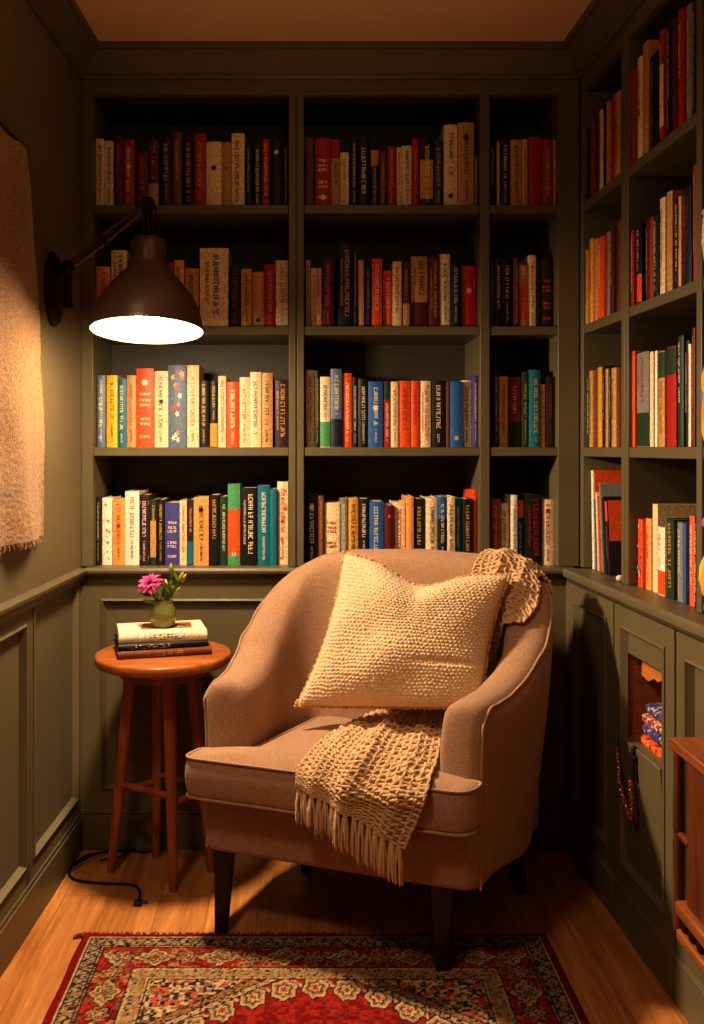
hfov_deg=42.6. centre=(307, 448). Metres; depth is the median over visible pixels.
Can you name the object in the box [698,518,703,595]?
flower pot
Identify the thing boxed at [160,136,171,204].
book
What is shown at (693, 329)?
book
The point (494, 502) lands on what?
book
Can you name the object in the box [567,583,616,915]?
base cabinet
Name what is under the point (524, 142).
book
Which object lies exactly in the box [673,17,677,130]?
book
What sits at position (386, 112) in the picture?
bookcase
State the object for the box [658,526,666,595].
book
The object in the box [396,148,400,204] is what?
book
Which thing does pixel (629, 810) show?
bead strand
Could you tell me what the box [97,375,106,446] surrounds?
book
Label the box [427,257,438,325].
book
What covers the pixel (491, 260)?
book
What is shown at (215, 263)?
book
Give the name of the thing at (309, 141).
book
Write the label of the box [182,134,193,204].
book
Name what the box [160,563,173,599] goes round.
stem
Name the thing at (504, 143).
book
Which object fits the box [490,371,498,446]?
book
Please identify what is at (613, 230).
book
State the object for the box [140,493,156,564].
book
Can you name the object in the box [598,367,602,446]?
book
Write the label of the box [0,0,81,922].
wall
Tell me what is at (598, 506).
book
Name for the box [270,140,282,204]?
book
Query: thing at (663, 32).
book
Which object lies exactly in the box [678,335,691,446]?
book
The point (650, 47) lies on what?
book
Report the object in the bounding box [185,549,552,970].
armchair
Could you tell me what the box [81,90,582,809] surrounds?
wall
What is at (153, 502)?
book
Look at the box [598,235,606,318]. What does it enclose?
book
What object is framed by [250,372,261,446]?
book
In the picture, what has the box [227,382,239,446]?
book
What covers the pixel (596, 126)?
book
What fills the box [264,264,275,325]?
book
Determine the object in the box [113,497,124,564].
book
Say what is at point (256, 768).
seat cushion
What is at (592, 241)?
book
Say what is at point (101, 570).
trim
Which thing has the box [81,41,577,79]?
trim
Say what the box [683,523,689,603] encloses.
book
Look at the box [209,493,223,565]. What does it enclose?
book
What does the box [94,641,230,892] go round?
side table
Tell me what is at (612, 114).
book
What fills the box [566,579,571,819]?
trim
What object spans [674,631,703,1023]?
base cabinet
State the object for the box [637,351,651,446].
book
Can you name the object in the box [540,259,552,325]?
book
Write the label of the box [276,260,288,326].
book
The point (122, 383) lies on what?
book
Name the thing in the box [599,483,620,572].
book
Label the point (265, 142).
book
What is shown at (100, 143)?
book
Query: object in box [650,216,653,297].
book
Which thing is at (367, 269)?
book
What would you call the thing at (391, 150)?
book
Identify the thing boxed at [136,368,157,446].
book
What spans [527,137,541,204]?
book
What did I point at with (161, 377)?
book
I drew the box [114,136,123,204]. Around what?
book
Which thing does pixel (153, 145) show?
book
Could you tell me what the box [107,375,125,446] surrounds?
book
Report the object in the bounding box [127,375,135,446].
book
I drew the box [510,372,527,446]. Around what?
book
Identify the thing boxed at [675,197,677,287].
book
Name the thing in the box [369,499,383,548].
book
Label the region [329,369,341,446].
book
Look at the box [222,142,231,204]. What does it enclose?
book
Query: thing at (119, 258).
book
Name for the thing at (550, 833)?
baseboard
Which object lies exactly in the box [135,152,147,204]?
book
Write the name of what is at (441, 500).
book
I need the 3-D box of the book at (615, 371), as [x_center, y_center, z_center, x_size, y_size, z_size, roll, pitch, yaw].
[0.932,-0.117,2.524,0.156,0.222,0.044,0,0,2]
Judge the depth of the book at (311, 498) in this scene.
2.83 m
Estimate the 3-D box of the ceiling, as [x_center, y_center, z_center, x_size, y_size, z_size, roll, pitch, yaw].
[0.150,-1.255,1.120,2.400,0.050,4.040,0,0,0]
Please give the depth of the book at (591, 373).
2.70 m
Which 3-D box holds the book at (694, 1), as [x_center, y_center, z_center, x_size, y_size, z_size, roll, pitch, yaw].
[0.956,-0.893,2.047,0.156,0.270,0.021,0,0,2]
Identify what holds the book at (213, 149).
on the bookcase at (386, 112)
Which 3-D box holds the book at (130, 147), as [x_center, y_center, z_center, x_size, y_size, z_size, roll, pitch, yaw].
[-0.564,-0.866,2.905,0.035,0.215,0.154,0,0,0]
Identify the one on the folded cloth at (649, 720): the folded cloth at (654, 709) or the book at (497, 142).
the folded cloth at (654, 709)
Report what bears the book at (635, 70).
on the bookcase at (650, 476)
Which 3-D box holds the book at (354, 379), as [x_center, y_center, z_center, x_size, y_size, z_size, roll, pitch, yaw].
[0.148,-0.116,2.892,0.016,0.221,0.136,0,0,0]
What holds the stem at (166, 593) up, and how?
in the flower vase
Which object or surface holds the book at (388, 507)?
on the trim at (101, 570)
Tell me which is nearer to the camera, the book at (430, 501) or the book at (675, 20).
the book at (675, 20)
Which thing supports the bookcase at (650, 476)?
on the countertop
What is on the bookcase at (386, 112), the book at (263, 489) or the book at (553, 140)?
the book at (553, 140)
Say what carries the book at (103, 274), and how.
on the bookcase at (386, 112)
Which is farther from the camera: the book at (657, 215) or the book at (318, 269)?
the book at (318, 269)
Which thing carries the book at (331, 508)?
on the trim at (101, 570)
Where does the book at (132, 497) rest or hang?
on the trim at (101, 570)
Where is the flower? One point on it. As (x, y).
(153, 580)
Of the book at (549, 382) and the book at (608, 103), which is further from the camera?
the book at (549, 382)
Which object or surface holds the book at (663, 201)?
on the bookcase at (650, 476)
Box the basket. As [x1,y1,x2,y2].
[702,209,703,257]
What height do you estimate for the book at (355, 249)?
0.254 m
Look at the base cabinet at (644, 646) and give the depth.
2.20 m
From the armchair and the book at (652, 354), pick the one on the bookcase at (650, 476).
the book at (652, 354)
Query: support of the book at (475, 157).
on the bookcase at (386, 112)
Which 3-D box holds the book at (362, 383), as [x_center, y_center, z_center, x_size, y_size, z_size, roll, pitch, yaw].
[0.172,-0.113,2.904,0.029,0.215,0.167,0,0,0]
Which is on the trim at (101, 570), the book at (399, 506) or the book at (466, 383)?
the book at (399, 506)
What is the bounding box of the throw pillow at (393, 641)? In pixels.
[294,550,510,709]
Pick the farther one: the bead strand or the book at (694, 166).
the bead strand
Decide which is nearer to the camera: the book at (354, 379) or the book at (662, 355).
the book at (662, 355)
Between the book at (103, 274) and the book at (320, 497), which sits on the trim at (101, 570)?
the book at (320, 497)
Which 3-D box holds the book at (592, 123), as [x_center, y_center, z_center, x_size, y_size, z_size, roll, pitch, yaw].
[0.932,-0.871,2.714,0.156,0.225,0.027,0,0,2]
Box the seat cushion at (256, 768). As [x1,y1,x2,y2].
[185,716,482,833]
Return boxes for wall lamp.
[44,196,202,343]
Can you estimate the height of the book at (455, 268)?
0.201 m
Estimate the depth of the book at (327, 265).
2.83 m
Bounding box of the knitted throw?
[295,548,553,886]
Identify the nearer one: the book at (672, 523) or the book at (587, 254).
the book at (672, 523)
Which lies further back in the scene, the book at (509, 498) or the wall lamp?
the book at (509, 498)
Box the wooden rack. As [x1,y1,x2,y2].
[669,737,703,973]
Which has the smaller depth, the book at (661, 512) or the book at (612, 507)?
the book at (661, 512)
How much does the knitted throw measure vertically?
0.722 m
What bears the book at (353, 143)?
on the bookcase at (386, 112)
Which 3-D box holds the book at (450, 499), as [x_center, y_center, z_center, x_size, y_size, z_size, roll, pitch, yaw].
[0.449,0.258,2.898,0.025,0.215,0.159,0,0,0]
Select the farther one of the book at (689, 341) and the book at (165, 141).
the book at (165, 141)
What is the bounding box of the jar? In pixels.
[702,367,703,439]
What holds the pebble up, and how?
on the countertop
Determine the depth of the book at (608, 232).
2.57 m
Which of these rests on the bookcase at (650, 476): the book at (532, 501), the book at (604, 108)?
the book at (604, 108)
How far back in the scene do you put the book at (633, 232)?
2.39 m
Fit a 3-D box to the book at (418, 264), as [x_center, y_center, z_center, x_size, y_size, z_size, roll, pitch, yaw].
[0.351,-0.494,2.918,0.052,0.226,0.168,0,0,0]
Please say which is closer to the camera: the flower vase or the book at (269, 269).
the flower vase
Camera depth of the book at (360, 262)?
2.83 m
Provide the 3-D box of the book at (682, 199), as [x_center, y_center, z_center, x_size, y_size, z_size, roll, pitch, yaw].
[0.947,-0.486,2.108,0.156,0.210,0.017,0,0,2]
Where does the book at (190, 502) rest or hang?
on the trim at (101, 570)
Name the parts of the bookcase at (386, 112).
shelf, shelf, shelf, rail, shelf, shelf, shelf, shelf, shelf, shelf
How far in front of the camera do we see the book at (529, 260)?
2.83 m
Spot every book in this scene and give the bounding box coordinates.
[96,139,104,204]
[96,267,110,301]
[96,495,110,565]
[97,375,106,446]
[102,496,120,564]
[105,141,113,204]
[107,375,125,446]
[111,250,129,280]
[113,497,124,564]
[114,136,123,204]
[114,634,207,650]
[114,642,211,659]
[117,620,206,643]
[118,379,126,446]
[123,139,140,204]
[125,489,148,564]
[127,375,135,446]
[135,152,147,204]
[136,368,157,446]
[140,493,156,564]
[148,140,159,204]
[150,497,162,564]
[155,371,167,446]
[157,497,171,564]
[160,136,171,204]
[165,500,179,564]
[168,263,173,273]
[168,365,186,446]
[172,132,182,204]
[174,260,188,285]
[180,498,186,564]
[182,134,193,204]
[185,268,199,310]
[187,365,203,446]
[187,497,193,564]
[194,134,207,204]
[194,495,208,565]
[199,381,209,446]
[200,248,231,325]
[206,142,221,204]
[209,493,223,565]
[210,381,217,446]
[218,376,230,446]
[220,494,227,564]
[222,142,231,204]
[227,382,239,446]
[228,482,242,564]
[229,266,240,325]
[232,133,245,204]
[240,377,249,446]
[241,269,251,325]
[241,486,257,565]
[245,142,252,204]
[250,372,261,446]
[252,272,263,325]
[253,143,261,204]
[258,483,271,564]
[262,139,269,204]
[262,373,273,446]
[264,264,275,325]
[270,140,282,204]
[270,487,276,565]
[274,380,288,446]
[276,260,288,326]
[277,480,288,564]
[283,144,288,204]
[306,138,313,204]
[306,260,309,325]
[306,370,313,446]
[306,493,317,562]
[311,268,316,325]
[315,138,330,204]
[315,371,319,446]
[317,268,320,325]
[318,494,323,556]
[320,377,329,446]
[322,260,333,325]
[324,500,339,553]
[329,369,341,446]
[331,140,339,204]
[336,245,352,325]
[339,496,346,551]
[340,152,348,204]
[342,373,351,446]
[346,496,357,550]
[349,138,356,204]
[352,377,357,446]
[353,247,357,325]
[357,138,369,204]
[357,497,368,548]
[358,260,363,325]
[358,379,367,446]
[364,265,370,325]
[368,381,382,446]
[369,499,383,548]
[370,149,378,204]
[370,259,381,325]
[379,151,385,204]
[382,271,391,325]
[383,382,389,446]
[384,502,393,548]
[386,146,395,204]
[389,261,401,325]
[389,500,404,548]
[390,382,397,446]
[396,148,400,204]
[398,381,410,446]
[401,146,411,204]
[401,494,413,548]
[402,261,409,325]
[409,256,426,325]
[410,139,418,204]
[411,381,418,446]
[414,497,424,548]
[419,137,432,204]
[419,381,430,446]
[420,495,436,549]
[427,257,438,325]
[431,381,445,446]
[431,494,446,550]
[433,140,442,204]
[438,125,456,204]
[438,254,449,325]
[440,494,454,550]
[446,382,448,446]
[449,381,462,446]
[450,263,460,325]
[452,495,460,551]
[457,122,473,204]
[461,266,475,325]
[461,497,471,552]
[462,380,470,446]
[463,488,476,552]
[465,375,477,446]
[474,155,476,204]
[490,259,493,325]
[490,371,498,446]
[490,496,499,549]
[494,259,501,325]
[496,141,499,204]
[499,376,507,446]
[500,139,509,204]
[500,501,508,548]
[501,493,516,552]
[502,259,510,325]
[508,377,520,446]
[510,140,521,204]
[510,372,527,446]
[511,258,518,325]
[513,492,541,564]
[517,498,523,556]
[519,255,535,325]
[519,265,527,325]
[522,140,526,204]
[525,370,540,446]
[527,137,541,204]
[536,260,539,325]
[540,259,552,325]
[541,377,554,446]
[541,384,544,446]
[542,139,552,204]
[542,497,553,564]
[553,140,554,204]
[585,249,589,323]
[587,373,588,446]
[589,238,598,321]
[589,370,597,446]
[591,122,594,195]
[591,470,620,568]
[594,117,598,192]
[594,499,596,569]
[595,239,597,319]
[595,371,597,446]
[595,492,598,570]
[597,496,601,571]
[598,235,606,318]
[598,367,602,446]
[599,109,602,189]
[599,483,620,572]
[602,496,620,573]
[603,105,605,186]
[603,366,620,446]
[605,369,608,446]
[605,500,620,574]
[606,101,610,183]
[606,231,609,315]
[609,368,611,446]
[610,97,614,179]
[610,226,616,313]
[611,367,620,446]
[615,90,620,176]
[617,220,620,311]
[619,369,620,446]
[629,71,632,164]
[631,230,636,305]
[632,351,644,446]
[633,67,637,162]
[637,223,645,303]
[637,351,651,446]
[637,519,645,587]
[638,55,642,158]
[643,40,659,154]
[646,219,650,299]
[646,518,652,590]
[650,51,659,148]
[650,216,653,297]
[650,351,654,446]
[653,504,695,592]
[654,213,659,296]
[655,350,666,446]
[658,351,666,446]
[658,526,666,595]
[659,28,666,140]
[660,197,666,293]
[666,518,689,599]
[667,18,673,134]
[667,190,685,291]
[667,346,677,446]
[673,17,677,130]
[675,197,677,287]
[678,7,686,126]
[678,196,685,286]
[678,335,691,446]
[678,522,689,601]
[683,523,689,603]
[685,340,691,446]
[686,185,692,283]
[687,2,692,118]
[688,344,691,446]
[690,515,695,606]
[692,327,695,446]
[693,0,695,114]
[693,164,695,280]
[694,516,695,607]
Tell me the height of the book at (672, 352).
0.240 m
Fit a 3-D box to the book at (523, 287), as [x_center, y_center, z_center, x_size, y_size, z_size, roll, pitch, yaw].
[0.676,-0.479,2.890,0.027,0.196,0.133,0,0,0]
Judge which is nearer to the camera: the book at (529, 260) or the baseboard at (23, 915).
the baseboard at (23, 915)
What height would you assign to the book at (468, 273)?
0.195 m
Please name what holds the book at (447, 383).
on the bookcase at (386, 112)
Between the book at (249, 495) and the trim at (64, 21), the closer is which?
the trim at (64, 21)
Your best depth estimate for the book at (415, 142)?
2.83 m
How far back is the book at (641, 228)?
2.33 m
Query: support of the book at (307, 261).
on the bookcase at (386, 112)
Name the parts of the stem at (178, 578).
stem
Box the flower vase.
[150,599,175,627]
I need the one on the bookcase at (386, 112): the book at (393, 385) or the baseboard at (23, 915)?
the book at (393, 385)
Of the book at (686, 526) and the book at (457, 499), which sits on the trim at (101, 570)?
the book at (457, 499)
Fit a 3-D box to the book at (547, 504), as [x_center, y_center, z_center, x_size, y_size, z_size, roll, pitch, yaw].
[0.755,0.262,2.903,0.037,0.207,0.150,0,0,0]
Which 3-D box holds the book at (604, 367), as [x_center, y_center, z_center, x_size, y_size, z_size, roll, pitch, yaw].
[0.935,-0.123,2.612,0.156,0.235,0.024,0,0,2]
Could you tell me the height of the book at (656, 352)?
0.240 m
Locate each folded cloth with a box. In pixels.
[640,734,661,758]
[642,713,661,734]
[642,724,661,745]
[645,703,661,722]
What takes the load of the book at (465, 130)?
on the bookcase at (386, 112)
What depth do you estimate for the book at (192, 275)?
2.83 m
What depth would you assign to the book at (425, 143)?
2.82 m
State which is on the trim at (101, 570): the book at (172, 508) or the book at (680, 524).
the book at (172, 508)
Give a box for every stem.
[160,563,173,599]
[161,572,183,601]
[163,579,171,600]
[164,574,186,601]
[164,585,179,601]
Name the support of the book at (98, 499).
on the trim at (101, 570)
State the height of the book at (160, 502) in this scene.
0.207 m
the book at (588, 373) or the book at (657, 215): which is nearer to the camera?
the book at (657, 215)
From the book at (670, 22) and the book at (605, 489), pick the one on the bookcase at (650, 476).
the book at (670, 22)
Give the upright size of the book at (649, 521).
0.185 m
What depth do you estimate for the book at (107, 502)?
2.84 m
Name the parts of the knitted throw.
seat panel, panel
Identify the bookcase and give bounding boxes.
[81,80,578,566]
[580,0,703,613]
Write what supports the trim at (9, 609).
attached to the wall at (40, 91)
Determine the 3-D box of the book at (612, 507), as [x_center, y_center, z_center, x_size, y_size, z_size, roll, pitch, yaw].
[0.945,0.258,2.619,0.151,0.216,0.050,0,0,2]
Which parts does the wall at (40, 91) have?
hanging rod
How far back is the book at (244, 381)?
2.83 m
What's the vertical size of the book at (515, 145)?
0.216 m
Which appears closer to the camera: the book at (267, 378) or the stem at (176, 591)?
the stem at (176, 591)
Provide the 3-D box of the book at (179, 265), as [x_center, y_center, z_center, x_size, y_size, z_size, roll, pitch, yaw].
[-0.404,-0.487,2.884,0.030,0.211,0.133,0,0,0]
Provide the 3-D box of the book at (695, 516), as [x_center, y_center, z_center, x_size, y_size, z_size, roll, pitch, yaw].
[0.967,0.261,2.065,0.156,0.210,0.022,0,0,2]
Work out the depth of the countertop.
2.21 m
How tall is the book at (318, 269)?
0.186 m
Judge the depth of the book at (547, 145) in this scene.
2.82 m
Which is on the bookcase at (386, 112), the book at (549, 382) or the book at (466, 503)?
the book at (549, 382)
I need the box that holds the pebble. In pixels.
[616,575,620,581]
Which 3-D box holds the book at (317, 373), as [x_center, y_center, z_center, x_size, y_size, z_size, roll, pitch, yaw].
[0.029,-0.125,2.903,0.013,0.240,0.174,0,0,0]
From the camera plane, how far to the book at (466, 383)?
2.84 m
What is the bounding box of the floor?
[0,850,688,1023]
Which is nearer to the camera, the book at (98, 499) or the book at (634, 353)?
the book at (634, 353)
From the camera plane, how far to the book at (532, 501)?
2.82 m
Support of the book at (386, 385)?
on the bookcase at (386, 112)
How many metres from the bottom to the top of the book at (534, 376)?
0.243 m
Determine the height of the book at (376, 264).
0.214 m
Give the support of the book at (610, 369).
on the bookcase at (650, 476)
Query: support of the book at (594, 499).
on the countertop
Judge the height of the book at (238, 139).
0.231 m
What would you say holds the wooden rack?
attached to the base cabinet at (688, 978)
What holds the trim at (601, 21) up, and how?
attached to the wall at (225, 605)
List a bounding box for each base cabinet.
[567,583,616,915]
[612,603,678,1000]
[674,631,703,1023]
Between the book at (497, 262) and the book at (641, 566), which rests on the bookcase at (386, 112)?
the book at (497, 262)
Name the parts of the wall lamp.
wall plate, arm, lamp shade, bulb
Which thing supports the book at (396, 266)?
on the bookcase at (386, 112)
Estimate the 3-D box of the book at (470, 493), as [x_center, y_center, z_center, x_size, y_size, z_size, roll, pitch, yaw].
[0.524,0.248,2.917,0.015,0.235,0.173,0,0,0]
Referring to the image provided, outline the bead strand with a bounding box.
[615,732,634,820]
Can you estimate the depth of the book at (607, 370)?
2.58 m
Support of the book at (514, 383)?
on the bookcase at (386, 112)
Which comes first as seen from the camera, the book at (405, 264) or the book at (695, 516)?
the book at (695, 516)
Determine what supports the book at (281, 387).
on the bookcase at (386, 112)
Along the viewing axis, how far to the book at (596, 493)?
2.70 m
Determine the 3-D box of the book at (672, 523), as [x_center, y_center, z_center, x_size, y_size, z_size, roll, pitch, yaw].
[0.960,0.268,2.202,0.156,0.195,0.050,0,0,2]
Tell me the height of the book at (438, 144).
0.210 m
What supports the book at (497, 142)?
on the bookcase at (386, 112)
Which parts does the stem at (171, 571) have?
stem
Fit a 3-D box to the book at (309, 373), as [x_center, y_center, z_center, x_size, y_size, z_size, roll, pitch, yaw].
[0.007,-0.127,2.906,0.027,0.243,0.156,0,0,0]
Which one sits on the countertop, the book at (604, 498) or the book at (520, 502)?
the book at (604, 498)
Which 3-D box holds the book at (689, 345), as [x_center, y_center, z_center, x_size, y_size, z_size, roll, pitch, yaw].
[0.951,-0.123,2.062,0.156,0.235,0.014,0,0,2]
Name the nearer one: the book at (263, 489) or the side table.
the side table
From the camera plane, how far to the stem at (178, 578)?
2.58 m
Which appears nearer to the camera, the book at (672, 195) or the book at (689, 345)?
the book at (689, 345)
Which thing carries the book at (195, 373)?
on the bookcase at (386, 112)
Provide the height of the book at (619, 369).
0.215 m
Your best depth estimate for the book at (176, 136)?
2.82 m
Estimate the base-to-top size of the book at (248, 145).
0.208 m
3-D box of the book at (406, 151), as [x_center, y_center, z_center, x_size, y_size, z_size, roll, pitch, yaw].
[0.310,-0.856,2.893,0.032,0.194,0.136,0,0,0]
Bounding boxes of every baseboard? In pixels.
[0,812,82,976]
[80,810,566,849]
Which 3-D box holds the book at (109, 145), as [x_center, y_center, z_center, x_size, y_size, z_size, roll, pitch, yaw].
[-0.627,-0.865,2.918,0.027,0.213,0.167,0,0,0]
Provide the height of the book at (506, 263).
0.216 m
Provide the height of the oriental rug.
0.012 m
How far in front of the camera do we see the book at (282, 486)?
2.84 m
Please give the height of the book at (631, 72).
0.250 m
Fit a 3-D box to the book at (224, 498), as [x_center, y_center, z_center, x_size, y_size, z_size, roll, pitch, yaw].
[-0.266,0.257,2.902,0.023,0.216,0.154,0,0,0]
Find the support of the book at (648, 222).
on the bookcase at (650, 476)
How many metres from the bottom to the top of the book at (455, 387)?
0.206 m
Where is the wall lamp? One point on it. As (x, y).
(146, 303)
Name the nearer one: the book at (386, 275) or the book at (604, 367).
the book at (604, 367)
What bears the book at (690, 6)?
on the bookcase at (650, 476)
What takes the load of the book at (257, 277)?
on the bookcase at (386, 112)
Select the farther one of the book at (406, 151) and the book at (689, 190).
the book at (406, 151)
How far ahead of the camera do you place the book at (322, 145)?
2.82 m
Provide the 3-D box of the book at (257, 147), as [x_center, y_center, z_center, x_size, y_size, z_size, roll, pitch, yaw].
[-0.160,-0.860,2.897,0.028,0.203,0.135,0,0,0]
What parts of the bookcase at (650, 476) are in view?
shelf, shelf, shelf, rail, shelf, shelf, shelf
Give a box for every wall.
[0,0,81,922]
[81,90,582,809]
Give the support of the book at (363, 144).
on the bookcase at (386, 112)
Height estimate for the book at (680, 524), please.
0.190 m
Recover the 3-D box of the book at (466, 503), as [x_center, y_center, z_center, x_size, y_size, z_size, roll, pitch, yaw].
[0.500,0.261,2.884,0.030,0.209,0.135,0,0,0]
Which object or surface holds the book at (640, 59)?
on the bookcase at (650, 476)
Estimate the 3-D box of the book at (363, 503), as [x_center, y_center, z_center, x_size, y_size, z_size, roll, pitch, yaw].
[0.177,0.261,2.892,0.030,0.209,0.132,0,0,0]
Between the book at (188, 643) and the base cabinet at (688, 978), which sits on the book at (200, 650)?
the book at (188, 643)
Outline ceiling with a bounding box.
[75,0,591,89]
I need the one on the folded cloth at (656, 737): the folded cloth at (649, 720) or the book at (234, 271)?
the folded cloth at (649, 720)
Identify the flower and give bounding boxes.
[137,573,164,603]
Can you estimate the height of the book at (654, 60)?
0.230 m
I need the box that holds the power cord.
[68,848,151,906]
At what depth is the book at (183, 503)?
2.83 m
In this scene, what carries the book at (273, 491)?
on the trim at (101, 570)
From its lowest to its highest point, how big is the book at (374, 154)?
0.186 m
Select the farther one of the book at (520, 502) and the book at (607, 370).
the book at (520, 502)
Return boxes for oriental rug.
[42,931,589,1023]
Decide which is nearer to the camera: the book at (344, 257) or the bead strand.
the bead strand
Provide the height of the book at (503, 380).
0.224 m
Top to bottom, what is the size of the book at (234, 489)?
0.256 m
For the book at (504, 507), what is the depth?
2.83 m
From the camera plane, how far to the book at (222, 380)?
2.83 m
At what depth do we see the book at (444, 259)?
2.84 m
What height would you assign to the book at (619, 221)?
0.250 m
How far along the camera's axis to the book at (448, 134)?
2.82 m
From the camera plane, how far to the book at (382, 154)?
2.82 m
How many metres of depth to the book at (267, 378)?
2.82 m
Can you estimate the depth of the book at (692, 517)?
2.09 m
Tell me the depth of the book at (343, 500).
2.83 m
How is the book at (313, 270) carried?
on the bookcase at (386, 112)
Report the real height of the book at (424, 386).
0.209 m
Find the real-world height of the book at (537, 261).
0.213 m
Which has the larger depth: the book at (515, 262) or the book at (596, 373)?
the book at (515, 262)
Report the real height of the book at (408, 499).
0.216 m
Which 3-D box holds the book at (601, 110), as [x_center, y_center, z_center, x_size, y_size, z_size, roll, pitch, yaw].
[0.934,-0.876,2.642,0.156,0.235,0.037,0,0,2]
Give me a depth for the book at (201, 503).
2.82 m
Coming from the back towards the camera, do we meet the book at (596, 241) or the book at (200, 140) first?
the book at (200, 140)
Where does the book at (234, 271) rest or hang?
on the bookcase at (386, 112)
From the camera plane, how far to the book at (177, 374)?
2.82 m
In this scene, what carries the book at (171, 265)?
on the bookcase at (386, 112)
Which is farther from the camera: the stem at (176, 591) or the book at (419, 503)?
the book at (419, 503)
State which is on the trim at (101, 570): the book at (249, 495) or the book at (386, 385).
the book at (249, 495)
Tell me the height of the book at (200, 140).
0.231 m
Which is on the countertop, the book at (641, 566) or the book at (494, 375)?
the book at (641, 566)
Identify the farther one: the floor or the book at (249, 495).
the book at (249, 495)
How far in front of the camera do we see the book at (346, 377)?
2.83 m
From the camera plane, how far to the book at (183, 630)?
2.55 m
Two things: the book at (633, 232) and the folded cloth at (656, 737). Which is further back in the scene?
the book at (633, 232)
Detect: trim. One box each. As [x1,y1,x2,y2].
[0,567,86,623]
[25,0,98,79]
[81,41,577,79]
[81,556,572,575]
[563,0,644,79]
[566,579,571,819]
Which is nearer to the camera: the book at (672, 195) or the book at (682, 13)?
the book at (682, 13)
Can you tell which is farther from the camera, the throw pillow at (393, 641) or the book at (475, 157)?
the book at (475, 157)
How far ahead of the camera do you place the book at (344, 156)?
2.82 m
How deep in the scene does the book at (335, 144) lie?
2.82 m
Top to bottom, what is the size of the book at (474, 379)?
0.225 m
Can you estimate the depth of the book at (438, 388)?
2.82 m
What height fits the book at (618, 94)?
0.235 m
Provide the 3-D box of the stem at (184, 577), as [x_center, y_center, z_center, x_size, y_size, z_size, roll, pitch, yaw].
[-0.386,0.430,2.595,0.074,0.143,0.016,0,0,14]
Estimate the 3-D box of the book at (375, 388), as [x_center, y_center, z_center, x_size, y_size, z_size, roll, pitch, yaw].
[0.212,-0.109,2.902,0.046,0.206,0.160,0,0,0]
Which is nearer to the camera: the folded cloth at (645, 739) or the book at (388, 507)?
the folded cloth at (645, 739)
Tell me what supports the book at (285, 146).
on the bookcase at (386, 112)
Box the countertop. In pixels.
[563,568,703,641]
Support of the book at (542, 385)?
on the bookcase at (386, 112)
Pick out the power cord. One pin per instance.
(138, 902)
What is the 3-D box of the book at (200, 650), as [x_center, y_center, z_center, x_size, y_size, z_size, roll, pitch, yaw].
[-0.421,0.572,2.599,0.262,0.021,0.172,0,0,-15]
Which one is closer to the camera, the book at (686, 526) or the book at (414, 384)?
the book at (686, 526)
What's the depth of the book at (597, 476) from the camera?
2.74 m
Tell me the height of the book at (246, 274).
0.183 m
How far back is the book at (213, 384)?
2.83 m
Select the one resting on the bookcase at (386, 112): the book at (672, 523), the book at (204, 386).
the book at (204, 386)
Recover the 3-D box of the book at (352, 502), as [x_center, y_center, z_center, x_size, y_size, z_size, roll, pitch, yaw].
[0.142,0.261,2.924,0.033,0.209,0.179,0,0,0]
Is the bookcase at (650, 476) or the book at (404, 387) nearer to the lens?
the bookcase at (650, 476)
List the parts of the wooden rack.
corner post, rail, rail, panel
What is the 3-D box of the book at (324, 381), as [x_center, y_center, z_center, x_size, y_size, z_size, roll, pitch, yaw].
[0.053,-0.116,2.893,0.032,0.221,0.154,0,0,0]
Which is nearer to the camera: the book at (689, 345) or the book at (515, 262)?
the book at (689, 345)

